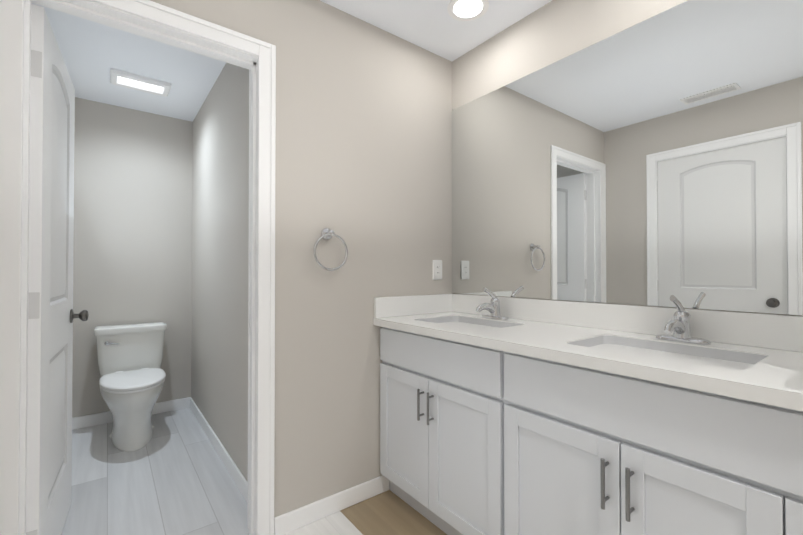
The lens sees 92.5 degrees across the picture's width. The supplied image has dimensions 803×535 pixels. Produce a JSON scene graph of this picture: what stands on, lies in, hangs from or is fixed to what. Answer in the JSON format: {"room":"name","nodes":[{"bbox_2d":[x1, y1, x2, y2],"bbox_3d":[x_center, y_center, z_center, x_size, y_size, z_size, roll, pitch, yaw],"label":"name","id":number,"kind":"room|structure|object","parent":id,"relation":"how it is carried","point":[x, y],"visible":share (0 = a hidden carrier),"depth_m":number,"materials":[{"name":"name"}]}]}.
{"room":"bathroom","nodes":[
{"label":"bathroom","id":0,"kind":"room"},
{"bbox_2d":[72,97,192,417],"bbox_3d":[-2.151,-0.033,3.026,0.870,2.405,0.120,0,-1,-37],"label":"wall","id":1,"kind":"structure","parent":0,"point":[132,256],"depth_m":2.99,"materials":[{"name":"grey paint"}]},
{"bbox_2d":[72,397,187,429],"bbox_3d":[-2.110,1.126,2.961,0.810,0.085,0.013,0,-1,-37],"label":"baseboard","id":2,"kind":"structure","parent":1,"relation":"attached to","point":[104,417],"depth_m":2.88,"materials":[{"name":"white paint"}]},
{"bbox_2d":[191,63,248,481],"bbox_3d":[-1.186,-0.038,2.580,0.120,2.405,2.000,0,-1,-37],"label":"wall","id":3,"kind":"structure","parent":0,"point":[220,237],"depth_m":2.37,"materials":[{"name":"grey paint"}]},
{"bbox_2d":[188,397,247,501],"bbox_3d":[-1.210,1.121,2.486,0.017,0.085,1.862,0,-1,-37],"label":"baseboard","id":4,"kind":"structure","parent":3,"relation":"attached to","point":[235,473],"depth_m":2.31,"materials":[{"name":"white paint"}]},
{"bbox_2d":[61,407,446,534],"bbox_3d":[-0.136,1.201,1.268,2.190,0.100,5.340,0,-1,-37],"label":"floor","id":5,"kind":"structure","parent":0,"point":[173,476],"depth_m":1.94,"materials":[{"name":"grey tile"}]},
{"bbox_2d":[94,322,166,451],"bbox_3d":[-1.853,0.796,2.653,0.436,0.738,0.748,0,-1,-37],"label":"toilet","id":6,"kind":"object","parent":5,"relation":"on","point":[132,374],"visible":1,"depth_m":2.61,"materials":[{"name":"white ceramic"}]},
{"bbox_2d":[373,287,802,534],"bbox_3d":[0.560,0.623,1.501,0.563,1.061,1.581,0,-1,-37],"label":"bathroom vanity","id":7,"kind":"object","parent":5,"relation":"on","point":[510,416],"visible":1,"depth_m":1.22,"materials":[{"name":"white paint"}]},
{"bbox_2d":[476,287,508,319],"bbox_3d":[0.430,0.177,1.919,0.169,0.161,0.158,0,-1,-37],"label":"faucet","id":8,"kind":"object","parent":7,"relation":"on","point":[494,308],"depth_m":1.93,"materials":[{"name":"silver metal"}]},
{"bbox_2d":[655,295,710,344],"bbox_3d":[0.916,0.171,1.284,0.169,0.161,0.158,0,-1,-37],"label":"faucet","id":9,"kind":"object","parent":7,"relation":"on","point":[680,324],"depth_m":1.29,"materials":[{"name":"silver metal"}]},
{"bbox_2d":[31,0,551,121],"bbox_3d":[-0.136,-1.304,1.294,2.190,0.100,5.340,0,-1,-37],"label":"ceiling","id":10,"kind":"structure","parent":0,"point":[92,53],"depth_m":2.17,"materials":[{"name":"white paint"}]},
{"bbox_2d":[110,68,170,96],"bbox_3d":[-1.742,-1.228,2.570,0.330,0.024,0.205,0,-1,-37],"label":"recessed light","id":11,"kind":"object","parent":10,"relation":"in","point":[137,82],"visible":0.96,"depth_m":2.54,"materials":[{"name":"white paint"}]},
{"bbox_2d":[447,0,488,20],"bbox_3d":[0.319,-1.244,1.842,0.196,0.006,0.196,0,-1,-37],"label":"recessed light","id":12,"kind":"object","parent":10,"relation":"in","point":[464,10],"visible":1,"depth_m":1.85,"materials":[{"name":"white paint"}]},
{"bbox_2d":[150,0,451,516],"bbox_3d":[-0.459,-0.046,1.802,2.070,2.405,0.120,0,-1,-37],"label":"wall","id":13,"kind":"structure","parent":0,"point":[363,155],"depth_m":1.85,"materials":[{"name":"grey paint"}]},
{"bbox_2d":[26,4,88,534],"bbox_3d":[-1.429,0.131,1.581,0.170,2.028,0.726,0,-1,-34],"label":"door leaf","id":14,"kind":"structure","parent":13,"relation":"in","point":[51,315],"depth_m":1.42,"materials":[{"name":"white paint"}]},
{"bbox_2d":[0,0,275,534],"bbox_3d":[-0.932,0.098,1.439,0.871,2.110,0.153,0,-1,-37],"label":"door frame","id":15,"kind":"structure","parent":13,"relation":"attached to","point":[11,68],"depth_m":1.38,"materials":[{"name":"white paint"}]},
{"bbox_2d":[313,228,347,270],"bbox_3d":[-0.334,-0.085,1.782,0.174,0.203,0.062,0,-1,-37],"label":"towel ring","id":16,"kind":"object","parent":13,"relation":"attached to","point":[327,233],"visible":1,"depth_m":1.77,"materials":[{"name":"silver metal"}]},
{"bbox_2d":[274,475,388,534],"bbox_3d":[-0.305,1.115,1.824,0.603,0.085,0.013,0,-1,-37],"label":"baseboard","id":17,"kind":"structure","parent":13,"relation":"attached to","point":[292,520],"depth_m":1.79,"materials":[{"name":"white paint"}]},
{"bbox_2d":[433,260,441,279],"bbox_3d":[0.210,0.014,2.231,0.072,0.116,0.008,0,-1,-37],"label":"electrical outlet plate","id":18,"kind":"object","parent":13,"relation":"attached to","point":[437,269],"visible":1,"depth_m":2.23,"materials":[{"name":"white plastic"}]},
{"bbox_2d":[374,294,802,351],"bbox_3d":[0.561,0.201,1.506,0.561,0.104,1.581,0,-1,-37],"label":"backsplash","id":19,"kind":"structure","parent":13,"relation":"attached to","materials":[{"name":"white stone"}]},
{"bbox_2d":[452,0,802,315],"bbox_3d":[1.330,-0.053,1.067,0.120,2.405,3.220,0,-1,-37],"label":"wall","id":20,"kind":"structure","parent":0,"point":[551,32],"depth_m":1.83,"materials":[{"name":"grey paint"}]},
{"bbox_2d":[452,0,802,314],"bbox_3d":[0.781,-0.401,1.683,0.005,1.097,1.576,0,-1,-37],"label":"mirror","id":21,"kind":"object","parent":20,"relation":"attached to","point":[656,160],"visible":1,"depth_m":1.46,"materials":[{"name":"clear glass"}]}
]}

